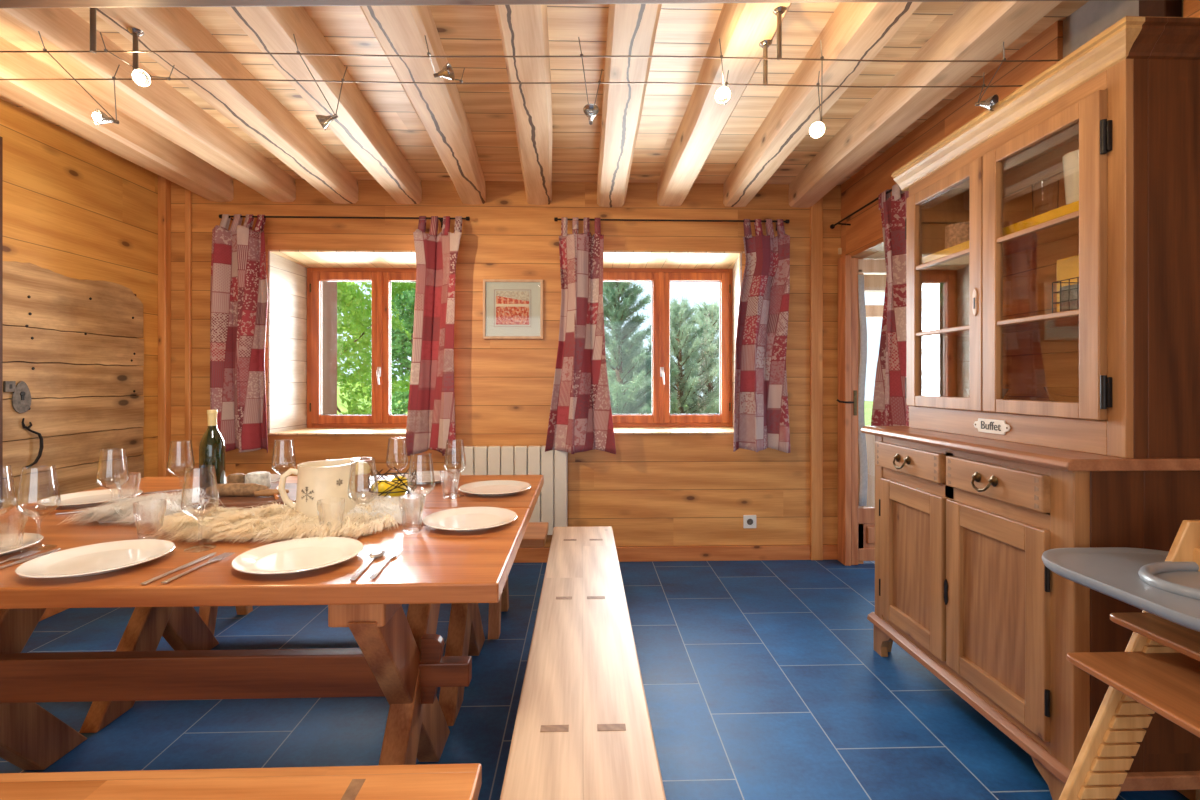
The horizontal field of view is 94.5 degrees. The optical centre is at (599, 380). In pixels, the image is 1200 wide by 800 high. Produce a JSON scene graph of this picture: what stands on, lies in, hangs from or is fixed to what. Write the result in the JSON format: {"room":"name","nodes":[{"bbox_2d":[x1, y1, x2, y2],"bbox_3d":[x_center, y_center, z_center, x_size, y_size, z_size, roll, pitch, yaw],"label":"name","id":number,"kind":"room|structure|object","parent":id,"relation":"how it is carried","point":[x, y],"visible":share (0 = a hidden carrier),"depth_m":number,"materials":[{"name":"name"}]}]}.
{"room":"dining room","nodes":[
{"label":"dining room","id":0,"kind":"room"},
{"bbox_2d":[0,99,157,476],"bbox_3d":[-2.800,-0.060,0.605,0.200,2.480,5.880,0,0,-2],"label":"wall","id":1,"kind":"structure","parent":0,"point":[73,207],"depth_m":2.98,"materials":[{"name":"brown wood"}]},
{"bbox_2d":[0,137,2,508],"bbox_3d":[-2.727,0.040,2.462,0.060,2.280,0.088,0,0,-2],"label":"trim","id":2,"kind":"structure","parent":1,"relation":"attached to","point":[1,138],"depth_m":2.50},
{"bbox_2d":[3,261,143,507],"bbox_3d":[-2.731,0.159,2.908,0.076,1.444,0.840,0,0,-2],"label":"door","id":3,"kind":"structure","parent":1,"relation":"in","point":[73,355],"depth_m":2.83,"materials":[{"name":"brown wood"}]},
{"bbox_2d":[0,78,1022,87],"bbox_3d":[-0.542,-1.005,1.854,4.390,0.060,0.020,0,0,-2],"label":"cable","id":4,"kind":"object","parent":1,"relation":"attached to","point":[115,78],"visible":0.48,"depth_m":1.86,"materials":[{"name":"metal"}]},
{"bbox_2d":[578,37,602,124],"bbox_3d":[-0.030,-0.953,1.785,0.048,0.208,0.208,0,0,18],"label":"spotlight","id":5,"kind":"object","parent":4,"relation":"hanging from","point":[590,110],"visible":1,"depth_m":1.80,"materials":[{"name":"silver metal"}]},
{"bbox_2d":[0,51,1059,61],"bbox_3d":[-0.537,-0.995,1.684,4.390,0.060,0.020,0,0,-2],"label":"cable","id":6,"kind":"object","parent":1,"relation":"attached to","point":[0,51],"visible":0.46,"depth_m":1.70,"materials":[{"name":"metal"}]},
{"bbox_2d":[38,31,119,124],"bbox_3d":[-1.643,-0.938,1.749,0.058,0.213,0.220,0,0,18],"label":"spotlight","id":7,"kind":"object","parent":6,"relation":"hanging from","point":[99,117],"visible":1,"depth_m":1.80,"materials":[{"name":"silver metal"}]},
{"bbox_2d":[100,32,174,86],"bbox_3d":[-1.445,-0.989,1.741,0.048,0.114,0.204,0,0,9],"label":"spotlight","id":8,"kind":"object","parent":6,"relation":"hanging from","point":[140,77],"visible":1,"depth_m":1.75,"materials":[{"name":"silver metal"}]},
{"bbox_2d":[293,34,346,129],"bbox_3d":[-0.887,-0.926,1.762,0.060,0.249,0.205,0,0,30],"label":"spotlight","id":9,"kind":"object","parent":6,"relation":"hanging from","point":[324,120],"visible":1,"depth_m":1.76,"materials":[{"name":"silver metal"}]},
{"bbox_2d":[425,35,464,82],"bbox_3d":[-0.510,-1.011,1.776,0.061,0.085,0.207,0,0,15],"label":"spotlight","id":10,"kind":"object","parent":6,"relation":"hanging from","point":[447,72],"visible":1,"depth_m":1.78,"materials":[{"name":"silver metal"}]},
{"bbox_2d":[715,39,729,104],"bbox_3d":[0.397,-0.981,1.799,0.050,0.159,0.205,0,0,10],"label":"spotlight","id":11,"kind":"object","parent":6,"relation":"hanging from","point":[722,95],"visible":1,"depth_m":1.80,"materials":[{"name":"silver metal"}]},
{"bbox_2d":[809,40,824,137],"bbox_3d":[0.708,-0.929,1.811,0.048,0.267,0.208,0,0,19],"label":"spotlight","id":12,"kind":"object","parent":6,"relation":"hanging from","point":[817,128],"visible":1,"depth_m":1.82,"materials":[{"name":"glass"}]},
{"bbox_2d":[975,42,1005,110],"bbox_3d":[1.290,-0.980,1.826,0.060,0.175,0.202,0,0,7],"label":"spotlight","id":13,"kind":"object","parent":6,"relation":"hanging from","point":[988,103],"visible":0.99,"depth_m":1.84,"materials":[{"name":"silver metal"}]},
{"bbox_2d":[171,178,840,547],"bbox_3d":[-0.753,-0.060,3.834,4.690,2.480,0.450,0,0,-2],"label":"wall","id":14,"kind":"structure","parent":0,"point":[656,489],"depth_m":3.62,"materials":[{"name":"brown wood"}]},
{"bbox_2d":[0,36,233,201],"bbox_3d":[-2.235,-1.219,0.622,0.179,0.162,5.890,0,0,-4],"label":"ceiling beam","id":15,"kind":"structure","parent":14,"relation":"attached to","point":[64,103],"depth_m":2.56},
{"bbox_2d":[0,8,295,201],"bbox_3d":[-1.856,-1.218,0.633,0.180,0.164,5.888,0,0,-4],"label":"ceiling beam","id":16,"kind":"structure","parent":14,"relation":"attached to","point":[159,107],"depth_m":2.28,"materials":[{"name":"wood"}]},
{"bbox_2d":[90,8,95,52],"bbox_3d":[-1.511,-1.073,1.655,0.048,0.184,0.047,0,0,-2],"label":"spacer","id":17,"kind":"object","parent":16,"relation":"hanging from","point":[92,10],"visible":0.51,"depth_m":1.65,"materials":[{"name":"metal"}]},
{"bbox_2d":[158,175,191,476],"bbox_3d":[-2.699,-0.060,3.524,0.180,2.480,0.050,0,0,-2],"label":"trim","id":18,"kind":"structure","parent":14,"relation":"attached to","point":[164,185],"depth_m":3.51,"materials":[{"name":"brown wood"}]},
{"bbox_2d":[88,7,357,203],"bbox_3d":[-1.443,-1.218,0.646,0.181,0.164,5.891,0,0,-4],"label":"ceiling beam","id":19,"kind":"structure","parent":14,"relation":"attached to","point":[247,104],"depth_m":2.26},
{"bbox_2d":[127,27,143,69],"bbox_3d":[-1.527,-1.078,1.824,0.048,0.174,0.047,0,0,-2],"label":"spacer","id":20,"kind":"object","parent":19,"relation":"hanging from","point":[135,32],"visible":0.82,"depth_m":1.82,"materials":[{"name":"metal"}]},
{"bbox_2d":[222,6,421,203],"bbox_3d":[-1.015,-1.219,0.659,0.181,0.163,5.895,0,0,-4],"label":"ceiling beam","id":21,"kind":"structure","parent":14,"relation":"attached to","point":[272,29],"depth_m":2.22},
{"bbox_2d":[267,250,416,434],"bbox_3d":[-1.588,-0.248,3.799,1.105,1.191,0.468,0,0,-2],"label":"window recess","id":22,"kind":"structure","parent":14,"relation":"attached to","point":[287,269],"depth_m":3.73,"materials":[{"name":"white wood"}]},
{"bbox_2d":[219,214,469,227],"bbox_3d":[-1.609,-1.023,3.540,1.560,0.060,0.090,0,0,-2],"label":"curtain rod","id":23,"kind":"object","parent":14,"relation":"attached to","point":[220,215],"visible":0.63,"depth_m":3.50,"materials":[{"name":"black metal"}]},
{"bbox_2d":[210,214,267,452],"bbox_3d":[-2.216,-0.299,3.437,0.367,1.494,0.132,0,0,-2],"label":"curtain","id":24,"kind":"object","parent":23,"relation":"hanging from","point":[238,288],"visible":0.96,"depth_m":3.42,"materials":[{"name":"fabric"}]},
{"bbox_2d":[405,216,461,455],"bbox_3d":[-1.032,-0.293,3.473,0.348,1.506,0.132,0,0,-2],"label":"curtain","id":25,"kind":"object","parent":23,"relation":"hanging from","point":[431,402],"visible":1,"depth_m":3.45,"materials":[{"name":"fabric"}]},
{"bbox_2d":[307,268,415,427],"bbox_3d":[-1.568,-0.236,3.964,1.048,1.147,0.140,0,0,-2],"label":"window","id":26,"kind":"structure","parent":14,"relation":"in","point":[381,279],"depth_m":3.96,"materials":[{"name":"orange wood"}]},
{"bbox_2d":[322,282,336,413],"bbox_3d":[-2.066,-0.240,4.178,0.035,1.120,0.321,0,0,-2],"label":"window shutter","id":27,"kind":"object","parent":26,"relation":"attached to","point":[329,289],"visible":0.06,"depth_m":4.21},
{"bbox_2d":[360,5,485,204],"bbox_3d":[-0.565,-1.220,0.673,0.188,0.160,5.899,0,0,-5],"label":"ceiling beam","id":28,"kind":"structure","parent":14,"relation":"attached to","point":[399,30],"depth_m":2.20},
{"bbox_2d":[483,279,542,338],"bbox_3d":[-0.563,-0.465,3.601,0.387,0.384,0.029,0,0,-2],"label":"framed picture","id":29,"kind":"object","parent":14,"relation":"attached to","point":[512,308],"visible":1,"depth_m":3.60,"materials":[{"name":"paper"}]},
{"bbox_2d":[496,291,528,324],"bbox_3d":[-0.567,-0.474,3.599,0.215,0.217,0.004,0,0,-2],"label":"print","id":30,"kind":"object","parent":29,"relation":"attached to","point":[512,307],"depth_m":3.60},
{"bbox_2d":[461,446,567,534],"bbox_3d":[-0.547,0.798,3.566,0.675,0.766,0.093,0,0,-2],"label":"radiator","id":31,"kind":"object","parent":14,"relation":"attached to","point":[551,506],"visible":0.38,"depth_m":3.52,"materials":[{"name":"white metal"}]},
{"bbox_2d":[495,5,552,204],"bbox_3d":[-0.171,-1.220,0.685,0.180,0.161,5.893,0,0,-4],"label":"ceiling beam","id":32,"kind":"structure","parent":14,"relation":"attached to","point":[523,28],"depth_m":2.19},
{"bbox_2d":[597,4,661,206],"bbox_3d":[0.133,-1.218,0.695,0.183,0.163,5.882,0,0,-1],"label":"ceiling beam","id":33,"kind":"structure","parent":14,"relation":"attached to","point":[631,29],"depth_m":2.21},
{"bbox_2d":[603,268,732,426],"bbox_3d":[0.445,-0.241,4.026,1.068,1.157,0.140,0,0,-2],"label":"window","id":34,"kind":"structure","parent":14,"relation":"in","point":[660,278],"depth_m":4.02,"materials":[{"name":"orange wood"}]},
{"bbox_2d":[554,217,789,230],"bbox_3d":[0.465,-1.023,3.603,1.519,0.060,0.090,0,0,-2],"label":"curtain rod","id":35,"kind":"object","parent":14,"relation":"attached to","point":[555,218],"visible":0.67,"depth_m":3.57,"materials":[{"name":"black metal"}]},
{"bbox_2d":[545,217,615,453],"bbox_3d":[-0.123,-0.296,3.497,0.445,1.501,0.136,0,0,-2],"label":"curtain","id":36,"kind":"object","parent":35,"relation":"hanging from","point":[580,417],"visible":1,"depth_m":3.50,"materials":[{"name":"fabric"}]},
{"bbox_2d":[733,219,790,452],"bbox_3d":[1.018,-0.297,3.534,0.368,1.498,0.131,0,0,-2],"label":"curtain","id":37,"kind":"object","parent":35,"relation":"hanging from","point":[761,413],"visible":1,"depth_m":3.53,"materials":[{"name":"fabric"}]},
{"bbox_2d":[603,250,744,433],"bbox_3d":[0.450,-0.254,3.862,1.088,1.201,0.468,0,0,-2],"label":"trim","id":38,"kind":"structure","parent":14,"relation":"attached to","point":[611,259],"depth_m":3.83,"materials":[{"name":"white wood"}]},
{"bbox_2d":[513,545,837,562],"bbox_3d":[-0.596,1.133,3.604,4.389,0.095,0.018,0,0,-2],"label":"baseboard","id":39,"kind":"structure","parent":14,"relation":"attached to","point":[765,552],"depth_m":3.63,"materials":[{"name":"brown wood"}]},
{"bbox_2d":[657,3,791,206],"bbox_3d":[0.535,-1.219,0.707,0.182,0.162,5.881,0,0,-1],"label":"ceiling beam","id":40,"kind":"structure","parent":14,"relation":"attached to","point":[740,28],"depth_m":2.22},
{"bbox_2d":[759,39,772,84],"bbox_3d":[0.562,-1.086,1.888,0.048,0.158,0.047,0,0,-2],"label":"spacer","id":41,"kind":"object","parent":40,"relation":"hanging from","point":[764,44],"visible":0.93,"depth_m":1.88,"materials":[{"name":"metal"}]},
{"bbox_2d":[773,6,786,57],"bbox_3d":[0.555,-1.081,1.718,0.048,0.168,0.047,0,0,-2],"label":"spacer","id":42,"kind":"object","parent":40,"relation":"hanging from","point":[780,10],"visible":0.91,"depth_m":1.71,"materials":[{"name":"metal"}]},
{"bbox_2d":[810,197,822,559],"bbox_3d":[1.428,-0.060,3.661,0.078,2.480,0.028,0,0,-2],"label":"trim","id":43,"kind":"structure","parent":14,"relation":"attached to","point":[816,211],"depth_m":3.65,"materials":[{"name":"brown wood"}]},
{"bbox_2d":[723,2,921,206],"bbox_3d":[0.920,-1.219,0.718,0.182,0.162,5.885,0,0,-1],"label":"ceiling beam","id":44,"kind":"structure","parent":14,"relation":"attached to","point":[855,30],"depth_m":2.21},
{"bbox_2d":[863,274,885,291],"bbox_3d":[2.472,-0.740,4.228,1.800,0.120,0.100,0,0,-2],"label":"trim","id":45,"kind":"structure","parent":14,"relation":"attached to","point":[872,283],"depth_m":4.17,"materials":[{"name":"brown wood"}]},
{"bbox_2d":[789,1,1061,207],"bbox_3d":[1.324,-1.219,0.731,0.186,0.162,5.888,0,0,0],"label":"ceiling beam","id":46,"kind":"structure","parent":14,"relation":"attached to","point":[978,30],"depth_m":2.21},
{"bbox_2d":[0,1,1087,184],"bbox_3d":[-0.436,-1.375,0.852,5.140,0.150,6.830,0,0,-2],"label":"ceiling","id":47,"kind":"structure","parent":0,"point":[682,29],"depth_m":2.41,"materials":[{"name":"brown wood"}]},
{"bbox_2d":[0,0,1114,7],"bbox_3d":[-0.498,-1.140,1.370,5.100,0.240,0.292,0,0,1],"label":"ceiling beam","id":48,"kind":"structure","parent":47,"relation":"attached to","point":[3,3],"depth_m":1.50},
{"bbox_2d":[0,560,1189,799],"bbox_3d":[0.266,1.255,1.434,6.580,0.150,7.950,0,0,-2],"label":"floor","id":49,"kind":"structure","parent":0,"point":[762,679],"depth_m":2.02,"materials":[{"name":"tile"}]},
{"bbox_2d":[0,763,481,799],"bbox_3d":[-1.099,0.955,0.884,1.757,0.451,0.359,0,0,-2],"label":"bench","id":50,"kind":"object","parent":49,"relation":"on","point":[423,781],"visible":1,"depth_m":1.01,"materials":[{"name":"brown wood"}]},
{"bbox_2d":[0,508,529,769],"bbox_3d":[-1.117,0.805,1.506,1.780,0.750,0.706,0,0,-2],"label":"trestle table","id":51,"kind":"object","parent":49,"relation":"on","point":[399,658],"visible":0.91,"depth_m":1.47,"materials":[{"name":"wood"}]},
{"bbox_2d":[0,508,27,553],"bbox_3d":[-1.488,0.379,1.395,0.072,0.101,0.072,0,0,-2],"label":"tumbler","id":52,"kind":"object","parent":51,"relation":"on","point":[13,522],"visible":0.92,"depth_m":1.38,"materials":[{"name":"clear glass"}]},
{"bbox_2d":[0,533,42,555],"bbox_3d":[-1.562,0.420,1.363,0.277,0.020,0.277,0,0,-2],"label":"dinner plate","id":53,"kind":"object","parent":51,"relation":"on","point":[29,539],"visible":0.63,"depth_m":1.44,"materials":[{"name":"beige ceramic"}]},
{"bbox_2d":[16,465,60,552],"bbox_3d":[-1.435,0.325,1.420,0.081,0.210,0.081,0,0,-2],"label":"wine glass","id":54,"kind":"object","parent":51,"relation":"on","point":[48,546],"visible":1,"depth_m":1.42,"materials":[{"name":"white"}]},
{"bbox_2d":[15,539,174,577],"bbox_3d":[-1.170,0.420,1.302,0.277,0.020,0.277,0,0,-2],"label":"dinner plate","id":55,"kind":"object","parent":51,"relation":"on","point":[100,558],"visible":1,"depth_m":1.31,"materials":[{"name":"beige ceramic"}]},
{"bbox_2d":[59,487,221,525],"bbox_3d":[-1.428,0.399,1.789,0.421,0.060,0.439,0,0,-11],"label":"fur pelt","id":56,"kind":"object","parent":51,"relation":"on","point":[122,511],"visible":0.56,"depth_m":1.73},
{"bbox_2d":[133,499,166,538],"bbox_3d":[-1.225,0.379,1.510,0.072,0.101,0.072,0,0,42],"label":"tumbler","id":57,"kind":"object","parent":51,"relation":"on","point":[149,515],"visible":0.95,"depth_m":1.49,"materials":[{"name":"clear glass"}]},
{"bbox_2d":[140,552,216,584],"bbox_3d":[-0.956,0.427,1.274,0.016,0.004,0.215,0,0,2],"label":"knife","id":58,"kind":"object","parent":51,"relation":"on","point":[214,553],"visible":1,"depth_m":1.26,"materials":[{"name":"metal"}]},
{"bbox_2d":[180,465,218,552],"bbox_3d":[-1.023,0.325,1.420,0.081,0.210,0.081,0,0,-2],"label":"wine glass","id":59,"kind":"object","parent":51,"relation":"on","point":[206,547],"visible":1,"depth_m":1.42,"materials":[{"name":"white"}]},
{"bbox_2d":[154,496,398,544],"bbox_3d":[-0.911,0.401,1.618,0.759,0.056,0.500,0,0,-25],"label":"fur pelt","id":60,"kind":"object","parent":51,"relation":"on","point":[273,522],"visible":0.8,"depth_m":1.54},
{"bbox_2d":[278,457,359,519],"bbox_3d":[-0.862,0.332,1.711,0.208,0.171,0.172,0,0,-2],"label":"jug","id":61,"kind":"object","parent":60,"relation":"on","point":[321,479],"visible":0.88,"depth_m":1.65,"materials":[{"name":"beige ceramic"}]},
{"bbox_2d":[316,498,345,536],"bbox_3d":[-0.741,0.379,1.530,0.072,0.101,0.072,0,0,20],"label":"tumbler","id":62,"kind":"object","parent":60,"relation":"on","point":[330,510],"visible":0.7,"depth_m":1.51,"materials":[{"name":"clear glass"}]},
{"bbox_2d":[231,537,363,573],"bbox_3d":[-0.714,0.420,1.325,0.277,0.020,0.277,0,0,-2],"label":"dinner plate","id":63,"kind":"object","parent":51,"relation":"on","point":[289,556],"visible":1,"depth_m":1.33,"materials":[{"name":"beige ceramic"}]},
{"bbox_2d":[344,490,424,524],"bbox_3d":[-0.769,0.404,1.824,0.576,0.051,0.337,0,0,36],"label":"fur pelt","id":64,"kind":"object","parent":51,"relation":"on","point":[384,503],"visible":0.41,"depth_m":1.72},
{"bbox_2d":[399,494,425,533],"bbox_3d":[-0.536,0.379,1.584,0.072,0.101,0.072,0,0,-3],"label":"tumbler","id":65,"kind":"object","parent":51,"relation":"on","point":[411,506],"visible":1,"depth_m":1.56,"materials":[{"name":"clear glass"}]},
{"bbox_2d":[423,507,516,530],"bbox_3d":[-0.389,0.420,1.674,0.277,0.020,0.277,0,0,-2],"label":"dinner plate","id":66,"kind":"object","parent":51,"relation":"on","point":[465,518],"visible":1,"depth_m":1.69,"materials":[{"name":"beige ceramic"}]},
{"bbox_2d":[0,475,543,732],"bbox_3d":[-1.138,0.805,2.194,1.780,0.750,0.657,0,0,-2],"label":"trestle table","id":67,"kind":"object","parent":49,"relation":"on","point":[183,628],"visible":0.21,"depth_m":2.10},
{"bbox_2d":[37,489,142,506],"bbox_3d":[-1.806,0.420,1.976,0.277,0.020,0.277,0,0,-2],"label":"dinner plate","id":68,"kind":"object","parent":67,"relation":"on","point":[95,497],"visible":0.77,"depth_m":1.98,"materials":[{"name":"beige ceramic"}]},
{"bbox_2d":[114,472,140,501],"bbox_3d":[-1.675,0.379,1.970,0.072,0.101,0.072,0,0,-25],"label":"tumbler","id":69,"kind":"object","parent":67,"relation":"on","point":[131,487],"visible":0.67,"depth_m":1.95,"materials":[{"name":"clear glass"}]},
{"bbox_2d":[199,410,224,490],"bbox_3d":[-1.522,0.272,2.179,0.086,0.316,0.086,0,0,-2],"label":"wine bottle","id":70,"kind":"object","parent":67,"relation":"on","point":[212,443],"visible":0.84,"depth_m":2.15,"materials":[{"name":"green glass"}]},
{"bbox_2d":[174,483,296,509],"bbox_3d":[-1.264,0.414,1.981,0.434,0.030,0.366,0,0,-10],"label":"serving board","id":71,"kind":"object","parent":67,"relation":"on","point":[244,502],"visible":0.27,"depth_m":1.85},
{"bbox_2d":[206,483,267,495],"bbox_3d":[-1.255,0.377,1.921,0.196,0.045,0.051,0,0,-2],"label":"sausage","id":72,"kind":"object","parent":71,"relation":"on","point":[229,489],"visible":0.86,"depth_m":1.91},
{"bbox_2d":[245,471,270,488],"bbox_3d":[-1.264,0.369,2.051,0.081,0.062,0.084,0,0,-2],"label":"cheese","id":73,"kind":"object","parent":71,"relation":"on","point":[259,477],"visible":0.62,"depth_m":2.03,"materials":[{"name":"food"}]},
{"bbox_2d":[355,461,370,493],"bbox_3d":[-0.877,0.361,2.020,0.080,0.137,0.080,0,0,-2],"label":"lidded jar","id":74,"kind":"object","parent":67,"relation":"on","point":[362,472],"visible":0.44,"depth_m":1.99,"materials":[{"name":"glass"}]},
{"bbox_2d":[368,467,417,497],"bbox_3d":[-0.733,0.370,1.964,0.166,0.117,0.166,0,0,-2],"label":"wire bowl","id":75,"kind":"object","parent":67,"relation":"on","point":[378,473],"visible":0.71,"depth_m":1.92,"materials":[{"name":"black metal"}]},
{"bbox_2d":[392,471,440,483],"bbox_3d":[-0.754,0.420,2.398,0.277,0.020,0.277,0,0,-2],"label":"dinner plate","id":76,"kind":"object","parent":67,"relation":"on","point":[424,477],"visible":0.48,"depth_m":2.43,"materials":[{"name":"beige ceramic"}]},
{"bbox_2d":[440,469,459,498],"bbox_3d":[-0.552,0.379,2.040,0.072,0.101,0.072,0,0,-26],"label":"tumbler","id":77,"kind":"object","parent":67,"relation":"on","point":[449,480],"visible":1,"depth_m":2.02,"materials":[{"name":"clear glass"}]},
{"bbox_2d":[459,480,530,495],"bbox_3d":[-0.406,0.420,2.159,0.277,0.020,0.277,0,0,-2],"label":"dinner plate","id":78,"kind":"object","parent":67,"relation":"on","point":[492,487],"visible":1,"depth_m":2.18,"materials":[{"name":"beige ceramic"}]},
{"bbox_2d":[199,522,548,638],"bbox_3d":[-1.147,0.955,2.694,1.772,0.451,0.359,0,0,-2],"label":"bench","id":79,"kind":"object","parent":49,"relation":"on","point":[535,535],"visible":0.23,"depth_m":2.57,"materials":[{"name":"brown wood"}]},
{"bbox_2d":[500,526,665,799],"bbox_3d":[-0.057,0.955,1.859,0.346,0.451,1.860,0,0,-2],"label":"bench","id":80,"kind":"object","parent":49,"relation":"on","point":[583,728],"visible":1,"depth_m":1.29,"materials":[{"name":"brown wood"}]},
{"bbox_2d":[861,16,1199,799],"bbox_3d":[1.409,0.131,1.942,0.475,2.098,1.095,0,0,-2],"label":"dresser","id":81,"kind":"object","parent":49,"relation":"on","point":[971,495],"visible":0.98,"depth_m":1.61,"materials":[{"name":"brown wood"}]},
{"bbox_2d":[945,221,968,248],"bbox_3d":[1.462,-0.574,2.236,0.124,0.105,0.124,0,0,-2],"label":"wicker basket","id":82,"kind":"object","parent":81,"relation":"on","point":[956,233],"visible":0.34,"depth_m":2.20,"materials":[{"name":"brown wicker"}]},
{"bbox_2d":[928,316,1078,335],"bbox_3d":[1.523,-0.200,1.929,0.222,0.016,0.922,0,0,-2],"label":"shelf","id":83,"kind":"object","parent":81,"relation":"attached to","point":[1067,323],"depth_m":1.99,"materials":[{"name":"brown wood"}]},
{"bbox_2d":[940,218,1078,264],"bbox_3d":[1.510,-0.511,1.928,0.247,0.018,0.922,0,0,-2],"label":"shelf","id":84,"kind":"object","parent":81,"relation":"attached to","point":[1068,231],"depth_m":1.97,"materials":[{"name":"brown wood"}]},
{"bbox_2d":[861,426,1199,470],"bbox_3d":[1.413,0.216,1.959,0.466,0.031,1.060,0,0,-2],"label":"countertop","id":85,"kind":"structure","parent":81,"relation":"on","point":[1061,459],"depth_m":1.58,"materials":[{"name":"brown wood"}]},
{"bbox_2d":[1032,179,1058,216],"bbox_3d":[1.465,-0.586,1.826,0.072,0.130,0.072,0,0,-2],"label":"drinking glass","id":86,"kind":"object","parent":81,"relation":"on","point":[1045,193],"visible":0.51,"depth_m":1.80,"materials":[{"name":"glass"}]},
{"bbox_2d":[1043,387,1078,401],"bbox_3d":[1.507,0.060,1.767,0.150,0.080,0.150,0,0,-2],"label":"glass bowl","id":87,"kind":"object","parent":81,"relation":"on","point":[1059,394],"visible":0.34,"depth_m":1.74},
{"bbox_2d":[1052,277,1078,312],"bbox_3d":[1.493,-0.261,1.641,0.138,0.099,0.213,0,0,-2],"label":"wire basket","id":88,"kind":"object","parent":81,"relation":"on","point":[1069,295],"visible":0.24,"depth_m":1.70,"materials":[{"name":"metal"}]},
{"bbox_2d":[1057,255,1078,311],"bbox_3d":[1.585,-0.309,1.804,0.080,0.199,0.150,0,0,-2],"label":"cereal box","id":89,"kind":"object","parent":81,"relation":"on","point":[1067,268],"visible":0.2,"depth_m":1.84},
{"bbox_2d":[1062,150,1078,204],"bbox_3d":[1.469,-0.606,1.686,0.100,0.170,0.100,0,0,-2],"label":"pitcher","id":90,"kind":"object","parent":81,"relation":"on","point":[1070,160],"visible":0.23,"depth_m":1.68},
{"bbox_2d":[1042,520,1199,799],"bbox_3d":[1.224,0.750,1.135,0.547,0.860,0.558,0,0,-2],"label":"high chair","id":91,"kind":"object","parent":49,"relation":"on","point":[1158,670],"visible":1,"depth_m":1.23,"materials":[{"name":"brown wood"}]},
{"bbox_2d":[1042,547,1199,631],"bbox_3d":[1.275,0.432,1.156,0.444,0.040,0.520,0,0,-2],"label":"tray","id":92,"kind":"object","parent":91,"relation":"on","point":[1162,584],"depth_m":1.22,"materials":[{"name":"grey plastic"}]},
{"bbox_2d":[863,305,883,506],"bbox_3d":[2.462,0.270,4.718,1.790,1.820,0.080,0,0,-2],"label":"window","id":93,"kind":"structure","parent":0,"point":[872,311],"depth_m":4.67,"materials":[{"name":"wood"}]},
{"bbox_2d":[841,0,1199,799],"bbox_3d":[1.913,-0.060,0.759,0.450,2.480,5.900,0,0,-2],"label":"wall","id":94,"kind":"structure","parent":0,"point":[861,239],"depth_m":2.76,"materials":[{"name":"brown wood"}]},
{"bbox_2d":[836,255,885,565],"bbox_3d":[1.915,0.188,3.577,0.854,1.985,0.166,0,0,-2],"label":"door","id":95,"kind":"structure","parent":94,"relation":"in","point":[851,515],"depth_m":3.55,"materials":[{"name":"brown wood"}]},
{"bbox_2d":[858,274,867,505],"bbox_3d":[1.680,0.060,3.554,0.060,1.480,0.022,0,0,-2],"label":"lace curtain","id":96,"kind":"object","parent":95,"relation":"hanging from","point":[861,294],"visible":0.99,"depth_m":3.55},
{"bbox_2d":[830,189,891,228],"bbox_3d":[1.569,-1.010,3.098,0.098,0.032,1.096,0,0,-2],"label":"curtain rod","id":97,"kind":"object","parent":94,"relation":"attached to","point":[832,226],"visible":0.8,"depth_m":3.36,"materials":[{"name":"black metal"}]},
{"bbox_2d":[871,183,908,425],"bbox_3d":[1.528,-0.364,2.833,0.086,1.317,0.468,0,0,-2],"label":"curtain","id":98,"kind":"object","parent":97,"relation":"hanging from","point":[889,408],"visible":0.52,"depth_m":2.86,"materials":[{"name":"fabric"}]},
{"bbox_2d":[1063,0,1182,57],"bbox_3d":[1.891,-1.010,1.799,0.430,0.580,0.420,0,0,-2],"label":"trim","id":99,"kind":"structure","parent":94,"relation":"attached to","point":[1091,19],"depth_m":1.89,"materials":[{"name":"grey paint"}]},
{"bbox_2d":[1139,0,1181,16],"bbox_3d":[1.655,-1.035,1.641,0.050,0.530,0.080,0,0,-2],"label":"trim","id":100,"kind":"structure","parent":94,"relation":"attached to","point":[1148,8],"depth_m":1.61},
{"label":"outside","id":101,"kind":"structure","parent":0,"visible":0},
{"bbox_2d":[337,382,872,425],"bbox_3d":[-0.487,0.671,15.893,32.000,2.022,22.000,0,0,-2],"label":"meadow","id":102,"kind":"structure","parent":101,"point":[868,405],"depth_m":18.70,"materials":[{"name":"green plant"}]},
{"bbox_2d":[337,282,404,413],"bbox_3d":[-4.031,-0.680,8.185,2.093,4.524,2.460,0,0,-34],"label":"leafy tree","id":103,"kind":"object","parent":102,"relation":"on","point":[344,289],"visible":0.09,"depth_m":7.96,"materials":[{"name":"green plant"}]},
{"bbox_2d":[337,282,415,401],"bbox_3d":[-3.383,-0.951,9.477,2.637,5.262,2.435,0,0,22],"label":"leafy tree","id":104,"kind":"object","parent":102,"relation":"on","point":[396,287],"visible":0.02,"depth_m":8.81,"materials":[{"name":"green plant"}]},
{"bbox_2d":[369,288,414,413],"bbox_3d":[-2.049,-0.483,6.841,1.160,4.131,1.425,0,0,25],"label":"leafy tree","id":105,"kind":"object","parent":102,"relation":"on","point":[400,345],"visible":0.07,"depth_m":6.40,"materials":[{"name":"green plant"}]},
{"bbox_2d":[603,282,679,413],"bbox_3d":[0.174,0.049,6.834,2.212,3.064,2.202,0,0,42],"label":"pine tree","id":106,"kind":"object","parent":102,"relation":"on","point":[622,366],"visible":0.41,"depth_m":6.57,"materials":[{"name":"green plant"}]},
{"bbox_2d":[623,296,719,413],"bbox_3d":[1.211,0.197,7.681,2.426,2.769,2.096,0,0,-2],"label":"pine tree","id":107,"kind":"object","parent":102,"relation":"on","point":[679,314],"visible":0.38,"depth_m":7.45,"materials":[{"name":"green plant"}]},
{"bbox_2d":[648,300,719,413],"bbox_3d":[1.767,0.166,8.325,2.380,2.830,2.184,0,0,-2],"label":"pine tree","id":108,"kind":"object","parent":102,"relation":"on","point":[706,312],"visible":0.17,"depth_m":8.24,"materials":[{"name":"green plant"}]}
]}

